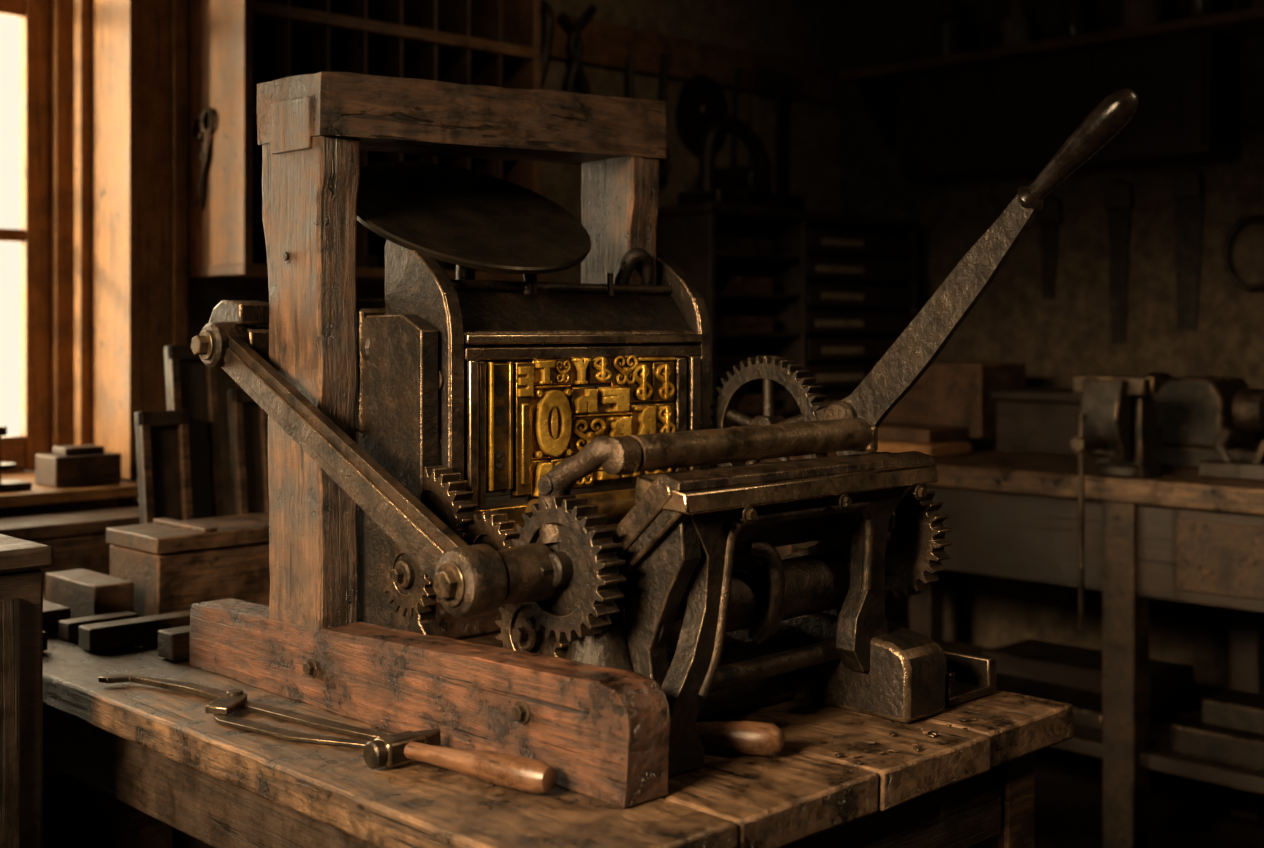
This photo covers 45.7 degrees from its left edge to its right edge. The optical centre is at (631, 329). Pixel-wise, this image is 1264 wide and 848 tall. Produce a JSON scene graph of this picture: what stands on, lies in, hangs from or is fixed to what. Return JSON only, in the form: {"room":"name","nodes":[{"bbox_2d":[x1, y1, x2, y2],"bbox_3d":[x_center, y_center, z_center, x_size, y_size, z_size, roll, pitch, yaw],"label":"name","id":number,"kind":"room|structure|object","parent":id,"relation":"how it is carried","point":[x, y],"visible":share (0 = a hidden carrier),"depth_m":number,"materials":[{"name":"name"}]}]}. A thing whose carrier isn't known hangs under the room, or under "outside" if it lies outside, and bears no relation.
{"room":"print shop","nodes":[
{"label":"print shop","id":0,"kind":"room"},
{"bbox_2d":[0,498,131,517],"bbox_3d":[-1.675,0.835,3.224,1.122,0.930,0.420,0,0,-44],"label":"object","id":1,"kind":"object","parent":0,"point":[124,502],"depth_m":3.33,"materials":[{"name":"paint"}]},
{"bbox_2d":[0,471,138,508],"bbox_3d":[-1.641,0.355,3.125,1.072,0.026,0.530,0,0,-44],"label":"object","id":2,"kind":"structure","parent":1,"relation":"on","point":[39,494],"depth_m":3.21,"materials":[{"name":"brown wood"}]},
{"bbox_2d":[0,426,31,491],"bbox_3d":[-1.347,0.273,3.195,0.110,0.136,0.080,0,0,-44],"label":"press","id":3,"kind":"object","parent":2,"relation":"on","point":[7,485],"visible":1,"depth_m":3.19,"materials":[{"name":"metal"}]},
{"bbox_2d":[35,444,120,487],"bbox_3d":[-1.229,0.299,3.331,0.150,0.083,0.110,0,0,-44],"label":"block","id":4,"kind":"object","parent":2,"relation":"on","point":[72,465],"visible":1,"depth_m":3.29,"materials":[{"name":"brown wood"}]},
{"bbox_3d":[-2.130,-0.325,2.976,0.075,1.330,0.040,0,0,-44],"label":"stile","id":5,"kind":"object","parent":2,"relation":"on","visible":0},
{"bbox_2d":[0,0,24,17],"bbox_3d":[-1.786,-0.777,3.311,0.885,0.045,0.030,0,0,-44],"label":"rail","id":6,"kind":"object","parent":5,"relation":"attached to","point":[14,8],"visible":1,"depth_m":3.59,"materials":[{"name":"brown wood"}]},
{"bbox_2d":[0,228,24,241],"bbox_3d":[-1.786,-0.227,3.311,0.885,0.030,0.030,0,0,-44],"label":"rail","id":7,"kind":"object","parent":5,"relation":"attached to","point":[6,235],"visible":1,"depth_m":3.59,"materials":[{"name":"brown wood"}]},
{"bbox_2d":[1,435,24,473],"bbox_3d":[-1.786,0.300,3.311,0.885,0.090,0.030,0,0,-44],"label":"rail","id":8,"kind":"object","parent":5,"relation":"attached to","point":[12,447],"visible":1,"depth_m":3.59,"materials":[{"name":"brown wood"}]},
{"bbox_2d":[121,0,840,847],"bbox_3d":[-0.336,-0.050,4.572,2.678,2.700,0.360,0,0,-44],"label":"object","id":9,"kind":"object","parent":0,"point":[809,31],"visible":0.02,"depth_m":4.85,"materials":[{"name":"paint"}]},
{"bbox_2d":[92,0,140,478],"bbox_3d":[-1.268,-0.338,3.593,0.027,1.365,0.340,0,0,-44],"label":"reveal","id":10,"kind":"object","parent":9,"relation":"attached to","point":[116,24],"visible":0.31,"depth_m":3.51,"materials":[{"name":"brown wood"}]},
{"bbox_2d":[74,0,91,444],"bbox_3d":[-1.322,-0.323,3.611,0.028,1.335,0.040,0,0,-44],"label":"window frame","id":11,"kind":"object","parent":10,"relation":"attached to","point":[82,9],"visible":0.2,"depth_m":3.60,"materials":[{"name":"brown wood"}]},
{"bbox_2d":[134,0,169,500],"bbox_3d":[-1.119,-0.350,3.532,0.101,1.500,0.035,0,0,-44],"label":"window frame","id":12,"kind":"structure","parent":9,"relation":"attached to","point":[155,14],"depth_m":3.51,"materials":[{"name":"brown wood"}]},
{"bbox_2d":[170,0,187,344],"bbox_3d":[-1.081,-0.350,3.559,0.040,1.500,0.050,0,0,-44],"label":"wooden post","id":13,"kind":"object","parent":12,"relation":"attached to","point":[178,9],"visible":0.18,"depth_m":3.54,"materials":[{"name":"brown wood"}]},
{"bbox_2d":[188,0,543,282],"bbox_3d":[-0.659,-0.698,3.792,0.890,1.145,0.304,0,0,-44],"label":"shelving unit","id":14,"kind":"object","parent":9,"relation":"attached to","point":[235,46],"visible":0.41,"depth_m":3.58,"materials":[{"name":"brown wood"}]},
{"bbox_2d":[191,107,214,209],"bbox_3d":[-1.000,-0.399,3.495,0.016,0.237,0.101,0,0,-44],"label":"pruning shears","id":15,"kind":"object","parent":14,"relation":"hanging from","point":[203,146],"visible":1,"depth_m":3.49,"materials":[{"name":"metal"}]},
{"bbox_2d":[253,108,257,123],"bbox_3d":[-0.657,-0.498,3.788,0.839,0.012,0.275,0,0,-44],"label":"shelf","id":16,"kind":"object","parent":14,"relation":"attached to","point":[255,110],"depth_m":3.45,"materials":[{"name":"brown wood"}]},
{"bbox_2d":[253,0,532,63],"bbox_3d":[-0.657,-0.735,3.788,0.839,0.028,0.275,0,0,-44],"label":"shelf","id":17,"kind":"object","parent":14,"relation":"attached to","point":[304,23],"depth_m":3.69,"materials":[{"name":"brown wood"}]},
{"bbox_2d":[541,13,836,104],"bbox_3d":[0.146,-0.865,4.771,1.610,0.130,0.024,0,0,-44],"label":"tool rack","id":18,"kind":"object","parent":9,"relation":"attached to","point":[605,44],"visible":0.66,"depth_m":4.78,"materials":[{"name":"brown wood"}]},
{"bbox_2d":[541,0,553,88],"bbox_3d":[-0.308,-0.784,4.278,0.217,0.362,0.036,0,0,-44],"label":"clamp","id":19,"kind":"object","parent":18,"relation":"hanging from","point":[547,16],"visible":0.29,"depth_m":4.32,"materials":[{"name":"metal"}]},
{"bbox_2d":[557,4,597,93],"bbox_3d":[-0.161,-0.771,4.428,0.151,0.398,0.030,0,0,-44],"label":"tongs","id":20,"kind":"object","parent":18,"relation":"hanging from","point":[574,45],"visible":0.67,"depth_m":4.41,"materials":[{"name":"metal"}]},
{"bbox_2d":[627,54,633,96],"bbox_3d":[0.002,-0.660,4.567,0.120,0.360,0.062,0,0,-44],"label":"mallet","id":21,"kind":"object","parent":18,"relation":"hanging from","point":[630,57],"visible":0.16,"depth_m":4.56,"materials":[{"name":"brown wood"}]},
{"bbox_2d":[677,75,728,145],"bbox_3d":[0.228,-0.700,4.795,0.230,0.230,0.052,0,0,-44],"label":"blade","id":22,"kind":"object","parent":18,"relation":"hanging from","point":[702,101],"visible":0.92,"depth_m":4.77,"materials":[{"name":"metal"}]},
{"bbox_2d":[755,69,793,195],"bbox_3d":[0.481,-0.635,5.058,0.170,0.470,0.027,0,0,-44],"label":"hammer","id":23,"kind":"object","parent":18,"relation":"hanging from","point":[781,84],"visible":0.77,"depth_m":5.07,"materials":[{"name":"black"}]},
{"bbox_3d":[-1.675,-1.005,3.224,1.122,0.030,0.300,0,0,-44],"label":"window","id":24,"kind":"structure","parent":9,"relation":"attached to","visible":0},
{"bbox_2d":[21,0,73,470],"bbox_3d":[-1.422,-0.325,3.653,0.113,1.330,0.080,0,0,-44],"label":"stile","id":25,"kind":"object","parent":24,"relation":"attached to","point":[36,22],"depth_m":3.63,"materials":[{"name":"brown wood"}]},
{"bbox_2d":[841,0,1263,688],"bbox_3d":[2.320,-0.050,3.837,0.100,2.700,5.200,0,0,-44],"label":"wall","id":26,"kind":"structure","parent":0,"point":[1064,336],"depth_m":4.72,"materials":[{"name":"paint"}]},
{"bbox_2d":[1035,195,1062,298],"bbox_3d":[1.324,-0.264,4.765,0.028,0.329,0.089,0,0,-44],"label":"saw","id":27,"kind":"object","parent":26,"relation":"attached to","point":[1050,215],"visible":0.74,"depth_m":4.76,"materials":[{"name":"metal"}]},
{"bbox_2d":[839,6,1263,181],"bbox_3d":[1.594,-0.685,4.316,0.269,0.370,2.300,0,0,-44],"label":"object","id":28,"kind":"object","parent":26,"relation":"attached to","point":[1008,110],"visible":0.96,"depth_m":4.51,"materials":[{"name":"brown wood"}]},
{"bbox_2d":[931,0,966,56],"bbox_3d":[1.032,-0.972,4.886,0.116,0.200,0.116,0,0,-44],"label":"glass bottle","id":29,"kind":"object","parent":28,"relation":"on","point":[949,31],"visible":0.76,"depth_m":4.84,"materials":[{"name":"black glass"}]},
{"bbox_2d":[1001,0,1031,45],"bbox_3d":[1.207,-0.952,4.707,0.093,0.160,0.093,0,0,-44],"label":"glass bottle","id":30,"kind":"object","parent":28,"relation":"on","point":[1016,28],"visible":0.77,"depth_m":4.67,"materials":[{"name":"glass"}]},
{"bbox_2d":[1063,0,1086,36],"bbox_3d":[1.347,-0.972,4.564,0.069,0.200,0.069,0,0,-44],"label":"glass bottle","id":31,"kind":"object","parent":28,"relation":"on","point":[1074,11],"visible":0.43,"depth_m":4.53,"materials":[{"name":"black glass"}]},
{"bbox_2d":[1122,0,1163,27],"bbox_3d":[1.500,-0.952,4.406,0.116,0.160,0.116,0,0,-44],"label":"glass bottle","id":32,"kind":"object","parent":28,"relation":"on","point":[1134,12],"visible":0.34,"depth_m":4.36,"materials":[{"name":"glass"}]},
{"bbox_2d":[1185,0,1219,17],"bbox_3d":[1.626,-0.972,4.277,0.093,0.200,0.093,0,0,-44],"label":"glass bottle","id":33,"kind":"object","parent":28,"relation":"on","point":[1193,8],"visible":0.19,"depth_m":4.24,"materials":[{"name":"black glass"}]},
{"bbox_2d":[1104,180,1133,342],"bbox_3d":[1.491,-0.209,4.593,0.028,0.499,0.089,0,0,-44],"label":"saw","id":34,"kind":"object","parent":26,"relation":"attached to","point":[1119,200],"visible":1,"depth_m":4.59,"materials":[{"name":"metal"}]},
{"bbox_2d":[1172,168,1203,329],"bbox_3d":[1.645,-0.239,4.436,0.028,0.479,0.090,0,0,-44],"label":"saw","id":35,"kind":"object","parent":26,"relation":"attached to","point":[1188,189],"visible":1,"depth_m":4.44,"materials":[{"name":"metal"}]},
{"bbox_2d":[1222,214,1263,290],"bbox_3d":[1.774,-0.220,4.283,0.020,0.220,0.180,0,0,-44],"label":"coil","id":36,"kind":"object","parent":26,"relation":"attached to","point":[1250,218],"visible":1,"depth_m":4.31,"materials":[{"name":"metal"}]},
{"bbox_2d":[1034,747,1263,847],"bbox_3d":[0.280,1.330,1.848,5.600,0.060,5.200,0,0,-44],"label":"floor","id":37,"kind":"structure","parent":0,"point":[1184,812],"depth_m":4.07,"materials":[{"name":"black"}]},
{"bbox_2d":[0,534,52,847],"bbox_3d":[-1.138,0.794,1.966,0.577,1.014,0.473,0,0,-44],"label":"base cabinet","id":38,"kind":"object","parent":37,"relation":"on","point":[21,580],"visible":1,"depth_m":1.98,"materials":[{"name":"brown wood"}]},
{"bbox_2d":[0,506,172,847],"bbox_3d":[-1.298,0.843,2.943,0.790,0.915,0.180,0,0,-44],"label":"workbench","id":39,"kind":"object","parent":37,"relation":"on","point":[76,814],"visible":0.32,"depth_m":3.02,"materials":[{"name":"brown wood"}]},
{"bbox_2d":[42,587,1073,847],"bbox_3d":[-0.389,0.900,2.364,0.918,0.800,1.889,0,0,-44],"label":"workbench","id":40,"kind":"object","parent":37,"relation":"on","point":[156,751],"visible":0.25,"depth_m":1.82,"materials":[{"name":"brown wood"}]},
{"bbox_2d":[42,630,47,650],"bbox_3d":[-1.037,0.485,2.436,0.046,0.030,0.320,0,0,-44],"label":"wood offcut","id":41,"kind":"object","parent":40,"relation":"on","point":[44,634],"visible":0.19,"depth_m":2.33,"materials":[{"name":"brown wood"}]},
{"bbox_2d":[42,600,70,633],"bbox_3d":[-1.038,0.479,2.554,0.061,0.040,0.250,0,0,-44],"label":"wood offcut","id":42,"kind":"object","parent":40,"relation":"on","point":[52,613],"visible":0.23,"depth_m":2.47,"materials":[{"name":"brown wood"}]},
{"bbox_2d":[46,569,133,618],"bbox_3d":[-0.945,0.465,2.609,0.071,0.070,0.200,0,0,-44],"label":"wood offcut","id":43,"kind":"object","parent":40,"relation":"on","point":[85,592],"visible":0.66,"depth_m":2.56,"materials":[{"name":"brown wood"}]},
{"bbox_2d":[59,611,138,640],"bbox_3d":[-0.873,0.484,2.456,0.120,0.030,0.041,0,0,-44],"label":"wood offcut","id":44,"kind":"object","parent":40,"relation":"on","point":[68,628],"visible":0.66,"depth_m":2.43,"materials":[{"name":"brown wood"}]},
{"bbox_2d":[78,610,190,651],"bbox_3d":[-0.786,0.481,2.404,0.190,0.036,0.045,0,0,-44],"label":"wood offcut","id":45,"kind":"object","parent":40,"relation":"on","point":[140,630],"visible":0.71,"depth_m":2.37,"materials":[{"name":"brown wood"}]},
{"bbox_2d":[157,625,190,660],"bbox_3d":[-0.687,0.478,2.295,0.060,0.042,0.050,0,0,-44],"label":"wood offcut","id":46,"kind":"object","parent":40,"relation":"on","point":[173,644],"visible":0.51,"depth_m":2.27,"materials":[{"name":"brown wood"}]},
{"bbox_2d":[106,512,269,616],"bbox_3d":[-0.713,0.423,2.776,0.456,0.153,0.196,0,0,-44],"label":"wooden box","id":47,"kind":"object","parent":40,"relation":"on","point":[173,565],"visible":0.56,"depth_m":2.63,"materials":[{"name":"brown wood"}]},
{"bbox_2d":[135,345,269,523],"bbox_3d":[-0.808,0.265,3.136,0.480,0.466,0.130,0,0,-44],"label":"frames","id":48,"kind":"object","parent":40,"relation":"on","point":[178,449],"visible":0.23,"depth_m":3.08,"materials":[{"name":"brown wood"}]},
{"bbox_2d":[98,674,387,747],"bbox_3d":[-0.519,0.490,1.952,0.569,0.020,0.087,0,0,39],"label":"metal tongs","id":49,"kind":"object","parent":40,"relation":"on","point":[224,703],"visible":0.86,"depth_m":1.92,"materials":[{"name":"metal"}]},
{"bbox_2d":[363,729,556,793],"bbox_3d":[-0.192,0.482,1.666,0.099,0.036,0.236,0,0,-44],"label":"hammer","id":50,"kind":"object","parent":40,"relation":"on","point":[516,772],"visible":1,"depth_m":1.66,"materials":[{"name":"wood"}]},
{"bbox_2d":[190,70,1137,807],"bbox_3d":[-0.029,0.070,2.023,0.764,0.862,1.194,0,0,-44],"label":"press","id":51,"kind":"object","parent":40,"relation":"on","point":[531,461],"visible":1,"depth_m":1.99,"materials":[{"name":"brown wood"}]},
{"bbox_2d":[199,330,214,359],"bbox_3d":[-0.589,0.021,2.075,0.006,0.042,0.042,0,0,-44],"label":"washer","id":52,"kind":"object","parent":51,"relation":"in","point":[206,337],"depth_m":2.06,"materials":[{"name":"metal"}]},
{"bbox_2d":[285,250,291,262],"bbox_3d":[-0.468,-0.100,2.041,0.002,0.018,0.018,0,0,-44],"label":"bolt","id":53,"kind":"object","parent":51,"relation":"in","point":[288,253],"depth_m":2.04,"materials":[{"name":"metal"}]},
{"bbox_2d":[306,658,317,677],"bbox_3d":[-0.426,0.450,1.998,0.003,0.027,0.027,0,0,-44],"label":"bolt","id":54,"kind":"object","parent":51,"relation":"in","point":[311,663],"depth_m":1.99,"materials":[{"name":"metal"}]},
{"bbox_2d":[438,368,443,391],"bbox_3d":[-0.259,0.066,1.976,0.005,0.033,0.033,0,0,-44],"label":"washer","id":55,"kind":"object","parent":51,"relation":"in","point":[440,370],"depth_m":1.97,"materials":[{"name":"metal"}]},
{"bbox_2d":[437,561,464,606],"bbox_3d":[-0.203,0.284,1.676,0.004,0.051,0.051,0,0,-44],"label":"bolt","id":56,"kind":"object","parent":51,"relation":"in","point":[450,574],"depth_m":1.66,"materials":[{"name":"metal"}]},
{"bbox_2d":[514,700,530,724],"bbox_3d":[-0.123,0.430,1.687,0.003,0.027,0.027,0,0,-44],"label":"bolt","id":57,"kind":"object","parent":51,"relation":"in","point":[522,708],"depth_m":1.68,"materials":[{"name":"metal"}]},
{"bbox_2d":[450,273,672,295],"bbox_3d":[-0.104,-0.068,2.177,0.470,0.035,0.018,0,0,-44],"label":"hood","id":58,"kind":"object","parent":51,"relation":"attached to","point":[529,286],"depth_m":2.18,"materials":[{"name":"metal"}]},
{"bbox_2d":[456,290,694,345],"bbox_3d":[-0.088,-0.017,2.164,0.454,0.079,0.070,0,0,-44],"label":"hood","id":59,"kind":"object","parent":51,"relation":"attached to","point":[483,317],"depth_m":2.15,"materials":[{"name":"metal"}]},
{"bbox_2d":[742,506,754,523],"bbox_3d":[0.135,0.214,1.738,0.021,0.021,0.002,0,0,-44],"label":"bolt","id":60,"kind":"object","parent":51,"relation":"in","point":[748,515],"depth_m":1.73,"materials":[{"name":"metal"}]},
{"bbox_2d":[839,494,849,510],"bbox_3d":[0.264,0.214,1.863,0.021,0.021,0.002,0,0,-44],"label":"bolt","id":61,"kind":"object","parent":51,"relation":"in","point":[844,501],"depth_m":1.86,"materials":[{"name":"metal"}]},
{"bbox_2d":[915,484,923,499],"bbox_3d":[0.379,0.214,1.975,0.021,0.021,0.002,0,0,-44],"label":"bolt","id":62,"kind":"object","parent":51,"relation":"in","point":[919,490],"depth_m":1.97,"materials":[{"name":"metal"}]},
{"bbox_2d":[696,721,784,755],"bbox_3d":[0.072,0.481,1.792,0.222,0.039,0.039,0,0,19],"label":"awl","id":63,"kind":"object","parent":40,"relation":"on","point":[741,737],"visible":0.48,"depth_m":1.76,"materials":[{"name":"brown wood"}]},
{"bbox_2d":[835,718,998,763],"bbox_3d":[0.346,0.497,1.828,0.271,0.003,0.070,0,0,-44],"label":"scraps","id":64,"kind":"object","parent":40,"relation":"on","point":[925,731],"visible":1,"depth_m":1.81,"materials":[{"name":"metal"}]},
{"bbox_2d":[942,647,996,705],"bbox_3d":[0.357,0.474,2.133,0.115,0.049,0.300,0,0,-44],"label":"type galley","id":65,"kind":"object","parent":40,"relation":"on","point":[969,676],"visible":0.25,"depth_m":2.06,"materials":[{"name":"metal"}]},
{"bbox_2d":[656,203,921,628],"bbox_3d":[0.469,0.468,4.791,1.040,1.665,0.370,0,0,-44],"label":"rack","id":66,"kind":"object","parent":37,"relation":"on","point":[830,294],"visible":0.38,"depth_m":4.69,"materials":[{"name":"brown wood"}]},
{"bbox_2d":[716,373,727,377],"bbox_3d":[0.270,0.132,4.583,0.395,0.012,0.310,0,0,-44],"label":"shelf","id":67,"kind":"object","parent":66,"relation":"attached to","point":[718,375],"depth_m":4.36,"materials":[{"name":"brown wood"}]},
{"bbox_2d":[678,116,802,210],"bbox_3d":[0.340,-0.511,4.651,0.400,0.289,0.230,0,0,-44],"label":"press","id":68,"kind":"object","parent":66,"relation":"on","point":[745,185],"visible":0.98,"depth_m":4.54,"materials":[{"name":"metal"}]},
{"bbox_2d":[716,251,800,262],"bbox_3d":[0.270,-0.222,4.583,0.395,0.012,0.310,0,0,-44],"label":"shelf","id":69,"kind":"object","parent":66,"relation":"attached to","point":[721,256],"depth_m":4.57,"materials":[{"name":"brown wood"}]},
{"bbox_2d":[716,292,800,299],"bbox_3d":[0.270,-0.104,4.583,0.395,0.012,0.310,0,0,-44],"label":"shelf","id":70,"kind":"object","parent":66,"relation":"attached to","point":[719,295],"depth_m":4.53,"materials":[{"name":"brown wood"}]},
{"bbox_2d":[716,333,800,336],"bbox_3d":[0.270,0.014,4.583,0.395,0.012,0.310,0,0,-44],"label":"shelf","id":71,"kind":"object","parent":66,"relation":"attached to","point":[717,334],"depth_m":4.47,"materials":[{"name":"brown wood"}]},
{"bbox_2d":[740,408,800,415],"bbox_3d":[0.270,0.250,4.583,0.395,0.012,0.310,0,0,-44],"label":"shelf","id":72,"kind":"object","parent":66,"relation":"attached to","point":[746,411],"depth_m":4.54,"materials":[{"name":"brown wood"}]},
{"bbox_2d":[759,446,1263,847],"bbox_3d":[1.551,0.822,3.660,0.852,0.956,2.621,0,0,-44],"label":"workbench","id":73,"kind":"object","parent":37,"relation":"on","point":[1178,534],"visible":0.38,"depth_m":3.52,"materials":[{"name":"brown wood"}]},
{"bbox_2d":[872,361,1025,456],"bbox_3d":[0.861,0.222,4.439,0.650,0.244,0.500,0,0,-44],"label":"wooden box","id":74,"kind":"object","parent":73,"relation":"on","point":[950,410],"visible":0.49,"depth_m":4.42,"materials":[{"name":"brown wood"}]},
{"bbox_2d":[991,387,1086,456],"bbox_3d":[1.272,0.257,4.247,0.350,0.174,0.370,0,0,-44],"label":"wooden box","id":75,"kind":"object","parent":73,"relation":"on","point":[1041,420],"visible":0.46,"depth_m":4.17,"materials":[{"name":"brown wood"}]},
{"bbox_2d":[983,639,1193,730],"bbox_3d":[1.121,0.942,4.065,0.500,0.084,0.600,0,0,-44],"label":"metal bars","id":76,"kind":"object","parent":73,"relation":"on","point":[1070,674],"visible":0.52,"depth_m":4.00,"materials":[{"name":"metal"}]},
{"bbox_2d":[938,640,1263,793],"bbox_3d":[1.575,1.002,3.635,0.750,0.035,2.450,0,0,-44],"label":"shelf","id":77,"kind":"object","parent":73,"relation":"attached to","point":[1156,754],"depth_m":3.55,"materials":[{"name":"brown wood"}]},
{"bbox_2d":[1070,375,1162,629],"bbox_3d":[1.135,0.394,3.520,0.360,0.572,0.180,0,0,-44],"label":"bench vise","id":78,"kind":"object","parent":73,"relation":"on","point":[1116,419],"visible":1,"depth_m":3.47,"materials":[{"name":"metal"}]},
{"bbox_2d":[1147,372,1263,468],"bbox_3d":[1.594,0.227,3.687,0.250,0.234,0.700,0,0,-44],"label":"small lathe","id":79,"kind":"object","parent":73,"relation":"on","point":[1191,412],"visible":0.7,"depth_m":3.73,"materials":[{"name":"metal"}]},
{"bbox_2d":[1171,689,1263,770],"bbox_3d":[1.644,0.922,3.457,0.500,0.124,0.600,0,0,-44],"label":"wooden box","id":80,"kind":"object","parent":73,"relation":"on","point":[1229,728],"visible":1,"depth_m":3.44,"materials":[{"name":"brown wood"}]},
{"bbox_2d":[1198,425,1263,481],"bbox_3d":[1.435,0.283,3.435,0.070,0.122,0.260,0,0,-44],"label":"plane","id":81,"kind":"object","parent":73,"relation":"on","point":[1225,467],"visible":1,"depth_m":3.46,"materials":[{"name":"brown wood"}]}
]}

